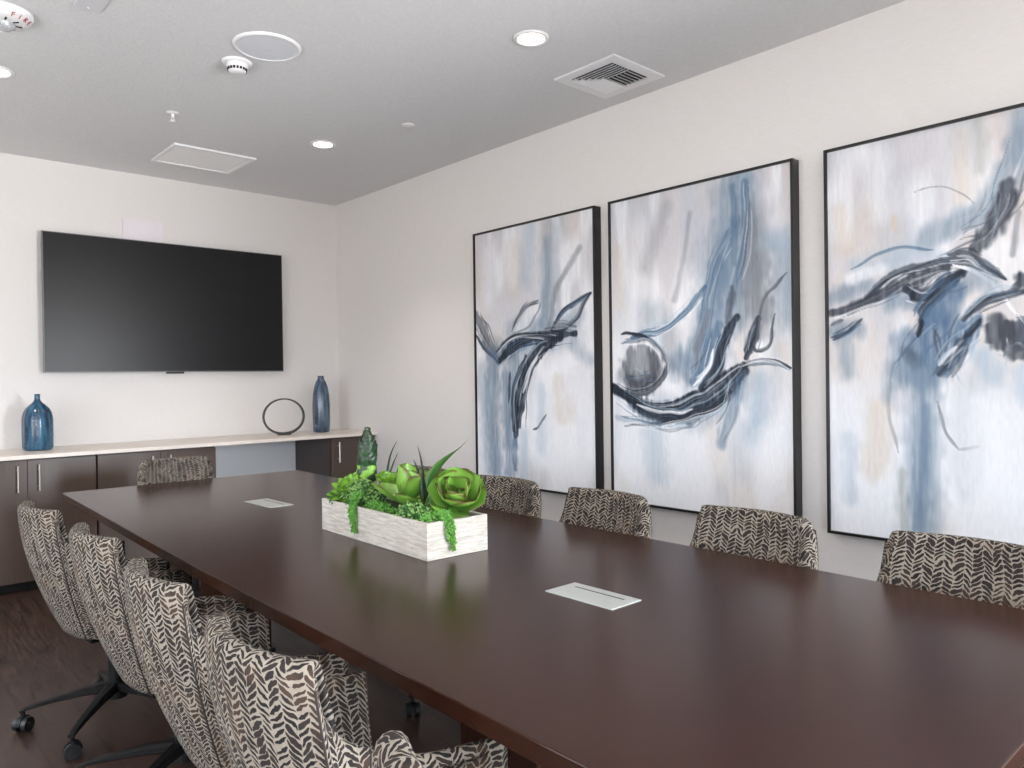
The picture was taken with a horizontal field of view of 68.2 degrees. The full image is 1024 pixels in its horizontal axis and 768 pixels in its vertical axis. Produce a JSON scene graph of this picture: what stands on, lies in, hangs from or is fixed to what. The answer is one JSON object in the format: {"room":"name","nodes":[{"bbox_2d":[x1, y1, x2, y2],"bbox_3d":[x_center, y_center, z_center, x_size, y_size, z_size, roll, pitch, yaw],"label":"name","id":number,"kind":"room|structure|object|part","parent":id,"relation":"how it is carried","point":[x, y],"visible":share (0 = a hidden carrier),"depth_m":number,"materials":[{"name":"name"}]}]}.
{"room":"conference room","nodes":[
{"label":"conference room","id":0,"kind":"room"},
{"bbox_2d":[0,153,338,449],"bbox_3d":[-3.537,-0.139,5.228,5.155,2.900,0.100,-1,1,-42],"label":"wall","id":1,"kind":"structure","parent":0,"point":[36,195],"depth_m":5.88,"materials":[{"name":"white paint"}]},
{"bbox_2d":[122,218,162,242],"bbox_3d":[-2.828,-1.159,5.797,0.290,0.192,0.012,-1,1,-42],"label":"plate","id":2,"kind":"object","parent":1,"relation":"attached to","point":[132,229],"visible":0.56,"depth_m":5.79,"materials":[{"name":"white plastic"}]},
{"bbox_2d":[41,230,283,373],"bbox_3d":[-2.650,-0.584,5.910,1.776,1.007,0.078,-1,1,-42],"label":"television","id":3,"kind":"object","parent":1,"relation":"attached to","point":[109,304],"visible":1,"depth_m":5.79,"materials":[{"name":"black paint"}]},
{"bbox_2d":[215,441,295,477],"bbox_3d":[-2.240,0.818,6.320,0.923,0.735,0.008,-1,1,-42],"label":"panel","id":4,"kind":"object","parent":1,"relation":"attached to","point":[255,458],"depth_m":6.38,"materials":[{"name":"grey metal"}]},
{"bbox_2d":[0,565,460,767],"bbox_3d":[-0.870,1.346,2.305,5.355,0.100,8.000,-1,1,-42],"label":"floor","id":5,"kind":"structure","parent":0,"point":[39,660],"depth_m":3.05,"materials":[{"name":"brown wood"}]},
{"bbox_2d":[0,455,96,593],"bbox_3d":[-3.240,0.891,4.976,0.776,0.836,0.658,-1,1,-42],"label":"base cabinet","id":6,"kind":"object","parent":5,"relation":"on","point":[42,481],"visible":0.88,"depth_m":4.77,"materials":[{"name":"laminate"}]},
{"bbox_3d":[-3.194,0.866,4.634,0.386,0.761,0.019,-1,1,-42],"label":"door","id":7,"kind":"part","parent":6,"relation":"part of","materials":[{"name":"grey wood"}]},
{"bbox_3d":[-3.076,0.594,4.707,0.012,0.166,0.035,-1,1,-42],"label":"handle","id":8,"kind":"part","parent":6,"relation":"part of","materials":[{"name":"silver metal"}]},
{"bbox_3d":[-2.990,0.592,4.784,0.012,0.166,0.035,-1,1,-42],"label":"handle","id":9,"kind":"part","parent":6,"relation":"part of","materials":[{"name":"silver metal"}]},
{"bbox_3d":[-2.905,0.860,4.894,0.386,0.761,0.019,-1,1,-42],"label":"door","id":10,"kind":"part","parent":6,"relation":"part of","materials":[{"name":"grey wood"}]},
{"bbox_2d":[12,500,169,759],"bbox_3d":[-1.551,0.869,2.963,0.651,0.863,0.659,0,1,44],"label":"swivel chair","id":11,"kind":"object","parent":5,"relation":"on","point":[45,541],"visible":0.6,"depth_m":2.70,"materials":[{"name":"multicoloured fabric"}]},
{"bbox_3d":[-1.613,0.695,2.878,0.480,0.513,0.440,0,1,44],"label":"backrest","id":12,"kind":"part","parent":11,"relation":"part of","materials":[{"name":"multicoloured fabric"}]},
{"bbox_2d":[95,446,215,564],"bbox_3d":[-2.655,0.879,5.505,0.780,0.836,0.658,-1,1,-42],"label":"base cabinet","id":13,"kind":"object","parent":5,"relation":"on","point":[113,470],"visible":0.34,"depth_m":5.15,"materials":[{"name":"laminate"}]},
{"bbox_3d":[-2.607,0.854,5.163,0.393,0.761,0.019,-1,1,-42],"label":"door","id":14,"kind":"part","parent":13,"relation":"part of","materials":[{"name":"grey wood"}]},
{"bbox_3d":[-2.317,0.848,5.425,0.383,0.761,0.019,-1,1,-42],"label":"door","id":15,"kind":"part","parent":13,"relation":"part of","materials":[{"name":"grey wood"}]},
{"bbox_2d":[69,522,247,767],"bbox_3d":[-1.057,0.866,2.461,0.653,0.863,0.667,-1,1,-43],"label":"swivel chair","id":16,"kind":"object","parent":5,"relation":"on","point":[99,563],"visible":0.43,"depth_m":2.22,"materials":[{"name":"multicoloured fabric"}]},
{"bbox_3d":[-1.139,0.692,2.388,0.440,0.513,0.480,-1,1,-43],"label":"backrest","id":17,"kind":"part","parent":16,"relation":"part of","materials":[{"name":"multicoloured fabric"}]},
{"bbox_2d":[136,456,214,596],"bbox_3d":[-1.782,0.863,4.240,0.667,0.863,0.653,-1,1,-44],"label":"swivel chair","id":18,"kind":"object","parent":5,"relation":"on","point":[176,469],"visible":0.13,"depth_m":4.42,"materials":[{"name":"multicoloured fabric"}]},
{"bbox_3d":[-1.857,0.688,4.317,0.480,0.513,0.440,-1,1,-44],"label":"backrest","id":19,"kind":"part","parent":18,"relation":"part of","materials":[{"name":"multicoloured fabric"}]},
{"bbox_2d":[123,557,347,767],"bbox_3d":[-0.645,0.863,1.965,0.659,0.863,0.651,-1,1,-41],"label":"swivel chair","id":20,"kind":"object","parent":5,"relation":"on","point":[167,627],"visible":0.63,"depth_m":1.69,"materials":[{"name":"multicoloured fabric"}]},
{"bbox_2d":[295,435,373,481],"bbox_3d":[-1.516,0.857,6.532,0.429,0.836,0.658,-1,1,-42],"label":"base cabinet","id":21,"kind":"object","parent":5,"relation":"on","point":[332,457],"visible":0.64,"depth_m":6.29,"materials":[{"name":"laminate"}]},
{"bbox_3d":[-1.419,0.560,6.202,0.012,0.166,0.035,-1,1,-42],"label":"handle","id":22,"kind":"part","parent":21,"relation":"part of","materials":[{"name":"silver metal"}]},
{"bbox_3d":[-1.326,0.828,6.319,0.407,0.761,0.019,-1,1,-42],"label":"door","id":23,"kind":"part","parent":21,"relation":"part of","materials":[{"name":"brown wood"}]},
{"bbox_2d":[204,613,507,767],"bbox_3d":[-0.243,0.861,1.493,0.653,0.863,0.667,-1,1,-44],"label":"swivel chair","id":24,"kind":"object","parent":5,"relation":"on","point":[272,710],"visible":0.96,"depth_m":1.23,"materials":[{"name":"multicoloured fabric"}]},
{"bbox_2d":[370,730,423,767],"bbox_3d":[0.153,0.859,1.000,0.659,0.863,0.651,-1,1,-42],"label":"armrest","id":25,"kind":"object","parent":5,"relation":"on","point":[393,749],"visible":1,"depth_m":0.90,"materials":[{"name":"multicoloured fabric"}]},
{"bbox_2d":[414,465,444,471],"bbox_3d":[-0.613,0.851,3.603,0.659,0.863,0.651,-1,1,-43],"label":"swivel chair","id":26,"kind":"object","parent":5,"relation":"on","point":[428,468],"visible":0.02,"depth_m":3.81,"materials":[{"name":"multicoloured fabric"}]},
{"bbox_2d":[405,475,541,717],"bbox_3d":[-0.201,0.849,3.147,0.659,0.863,0.651,-1,1,-43],"label":"swivel chair","id":27,"kind":"object","parent":5,"relation":"on","point":[514,495],"visible":0.13,"depth_m":3.29,"materials":[{"name":"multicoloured fabric"}]},
{"bbox_3d":[-0.139,0.672,3.227,0.440,0.513,0.480,-1,1,-43],"label":"backrest","id":28,"kind":"part","parent":27,"relation":"part of","materials":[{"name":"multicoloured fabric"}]},
{"bbox_2d":[62,470,1023,767],"bbox_3d":[-0.487,0.915,2.792,1.390,0.743,4.142,-1,1,-42],"label":"conference table","id":29,"kind":"object","parent":5,"relation":"on","point":[556,644],"visible":0.8,"depth_m":1.64,"materials":[{"name":"brown wood"}]},
{"bbox_2d":[322,427,487,561],"bbox_3d":[-0.392,0.354,2.655,0.279,0.385,0.752,-1,1,-43],"label":"succulent planter","id":30,"kind":"object","parent":29,"relation":"on","point":[412,511],"visible":1,"depth_m":2.51,"materials":[{"name":"white wood"}]},
{"bbox_3d":[-0.308,0.328,2.608,0.030,0.235,0.018,0,1,36],"label":"blade","id":31,"kind":"part","parent":30,"relation":"part of","materials":[{"name":"green plant"}]},
{"bbox_3d":[-0.298,0.374,2.586,0.038,0.147,0.010,-1,1,-40],"label":"blade","id":32,"kind":"part","parent":30,"relation":"part of","materials":[{"name":"green plant"}]},
{"bbox_3d":[-0.277,0.379,2.586,0.053,0.138,0.025,-1,0,13],"label":"blade","id":33,"kind":"part","parent":30,"relation":"part of","materials":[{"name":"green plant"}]},
{"bbox_2d":[558,487,651,538],"bbox_3d":[0.184,0.847,2.720,0.659,0.863,0.651,-1,1,-43],"label":"swivel chair","id":34,"kind":"object","parent":5,"relation":"on","point":[603,509],"visible":0.12,"depth_m":2.90,"materials":[{"name":"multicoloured fabric"}]},
{"bbox_2d":[689,505,818,569],"bbox_3d":[0.602,0.844,2.257,0.659,0.863,0.651,-1,1,-43],"label":"swivel chair","id":35,"kind":"object","parent":5,"relation":"on","point":[772,536],"visible":0.2,"depth_m":2.44,"materials":[{"name":"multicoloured fabric"}]},
{"bbox_2d":[876,530,1023,767],"bbox_3d":[1.018,0.842,1.795,0.659,0.863,0.651,-1,1,-43],"label":"swivel chair","id":36,"kind":"object","parent":5,"relation":"on","point":[984,570],"visible":0.19,"depth_m":2.00,"materials":[{"name":"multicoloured fabric"}]},
{"bbox_3d":[-3.828,0.903,4.446,0.783,0.836,0.658,-1,1,-42],"label":"base cabinet","id":37,"kind":"object","parent":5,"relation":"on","visible":0},
{"bbox_2d":[0,429,376,460],"bbox_3d":[-2.751,0.450,5.429,3.734,0.026,0.647,-1,1,-42],"label":"countertop","id":38,"kind":"structure","parent":37,"relation":"on","point":[134,446],"depth_m":5.49,"materials":[{"name":"white stone"}]},
{"bbox_2d":[21,394,53,450],"bbox_3d":[-3.199,0.257,5.099,0.187,0.378,0.187,-1,1,-42],"label":"bottle vase","id":39,"kind":"object","parent":38,"relation":"on","point":[37,421],"visible":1,"depth_m":5.03,"materials":[{"name":"blue glass"}]},
{"bbox_2d":[262,398,304,434],"bbox_3d":[-1.875,0.268,6.213,0.336,0.302,0.060,-1,0,-30],"label":"ring sculpture","id":40,"kind":"object","parent":38,"relation":"on","point":[294,401],"visible":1,"depth_m":6.20,"materials":[{"name":"black paint"}]},
{"bbox_2d":[312,376,329,432],"bbox_3d":[-1.642,0.172,6.504,0.148,0.484,0.148,-1,1,-42],"label":"vase","id":41,"kind":"object","parent":38,"relation":"on","point":[321,400],"visible":1,"depth_m":6.45,"materials":[{"name":"blue glass"}]},
{"bbox_2d":[0,0,905,205],"bbox_3d":[-0.912,-1.654,2.284,5.355,0.100,8.000,-1,1,-42],"label":"ceiling","id":42,"kind":"structure","parent":0,"point":[88,88],"depth_m":3.93,"materials":[{"name":"paint"}]},
{"bbox_2d":[0,66,14,77],"bbox_3d":[-2.624,-1.587,3.836,0.172,0.009,0.172,-1,1,-42],"label":"recessed light","id":43,"kind":"object","parent":42,"relation":"in","point":[5,72],"visible":1,"depth_m":3.86,"materials":[{"name":"white plastic"}]},
{"bbox_2d":[0,1,33,31],"bbox_3d":[-2.181,-1.554,3.242,0.224,0.078,0.224,-1,1,-42],"label":"fire alarm","id":44,"kind":"object","parent":42,"relation":"attached to","point":[13,17],"visible":1,"depth_m":3.22,"materials":[{"name":"white plastic"}]},
{"bbox_2d":[73,0,109,12],"bbox_3d":[-1.733,-1.593,3.132,0.104,0.010,0.220,-1,1,-42],"label":"plate","id":45,"kind":"object","parent":42,"relation":"attached to","point":[97,6],"visible":1,"depth_m":3.17,"materials":[{"name":"white plastic"}]},
{"bbox_2d":[166,111,178,122],"bbox_3d":[-2.007,-1.578,4.474,0.072,0.053,0.072,-1,1,-42],"label":"sprinkler","id":46,"kind":"object","parent":42,"relation":"attached to","point":[172,113],"visible":1,"depth_m":4.47,"materials":[{"name":"white metal"}]},
{"bbox_2d":[151,143,256,174],"bbox_3d":[-2.201,-1.601,5.397,0.564,0.014,0.500,-1,1,-42],"label":"panel","id":47,"kind":"object","parent":42,"relation":"attached to","point":[177,154],"visible":1,"depth_m":5.38,"materials":[{"name":"white plastic"}]},
{"bbox_2d":[222,56,251,75],"bbox_3d":[-1.374,-1.581,3.779,0.144,0.055,0.144,-1,1,-42],"label":"smoke detector","id":48,"kind":"object","parent":42,"relation":"attached to","point":[236,65],"visible":1,"depth_m":3.74,"materials":[{"name":"white plastic"}]},
{"bbox_3d":[-1.374,-1.602,3.779,0.144,0.012,0.144,-1,1,-42],"label":"plate","id":49,"kind":"part","parent":48,"relation":"part of","materials":[{"name":"white plastic"}]},
{"bbox_2d":[232,31,300,61],"bbox_3d":[-1.167,-1.604,3.605,0.314,0.012,0.314,-1,1,-42],"label":"ceiling speaker","id":50,"kind":"object","parent":42,"relation":"attached to","point":[259,45],"visible":1,"depth_m":3.58,"materials":[{"name":"white plastic"}]},
{"bbox_2d":[310,140,335,148],"bbox_3d":[-1.275,-1.615,5.101,0.172,0.009,0.172,-1,1,-42],"label":"recessed light","id":51,"kind":"object","parent":42,"relation":"in","point":[323,144],"visible":1,"depth_m":5.10,"materials":[{"name":"white plastic"}]},
{"bbox_2d":[401,123,414,127],"bbox_3d":[-0.652,-1.622,4.747,0.084,0.006,0.084,-1,1,-42],"label":"sprinkler","id":52,"kind":"object","parent":42,"relation":"attached to","point":[405,125],"visible":1,"depth_m":4.74,"materials":[{"name":"white plastic"}]},
{"bbox_2d":[513,30,548,46],"bbox_3d":[0.090,-1.622,3.555,0.172,0.009,0.172,-1,1,-42],"label":"recessed light","id":53,"kind":"object","parent":42,"relation":"in","point":[526,38],"visible":1,"depth_m":3.55,"materials":[{"name":"white plastic"}]},
{"bbox_2d":[554,54,664,98],"bbox_3d":[0.519,-1.627,4.032,0.416,0.018,0.416,-1,1,-42],"label":"ceiling vent","id":54,"kind":"object","parent":42,"relation":"in","point":[611,75],"visible":1,"depth_m":4.01,"materials":[{"name":"white plastic"}]},
{"bbox_2d":[336,0,1023,580],"bbox_3d":[1.060,-0.194,4.054,0.100,2.900,8.000,-1,1,-42],"label":"wall","id":55,"kind":"structure","parent":0,"point":[405,302],"depth_m":4.25,"materials":[{"name":"white paint"}]},
{"bbox_2d":[473,205,603,494],"bbox_3d":[0.139,-0.185,4.951,0.062,1.752,1.142,-1,1,-42],"label":"framed painting","id":56,"kind":"object","parent":55,"relation":"attached to","point":[537,283],"visible":0.99,"depth_m":4.87,"materials":[{"name":"paint"}]},
{"bbox_2d":[608,158,802,516],"bbox_3d":[0.977,-0.190,4.022,0.062,1.752,1.142,-1,1,-42],"label":"framed painting","id":57,"kind":"object","parent":55,"relation":"attached to","point":[705,330],"visible":0.99,"depth_m":3.94,"materials":[{"name":"paint"}]},
{"bbox_2d":[823,103,1023,544],"bbox_3d":[1.842,-0.195,3.063,0.062,1.752,1.142,-1,1,-42],"label":"framed painting","id":58,"kind":"object","parent":55,"relation":"attached to","point":[924,226],"visible":0.99,"depth_m":3.15,"materials":[{"name":"paint"}]}
]}

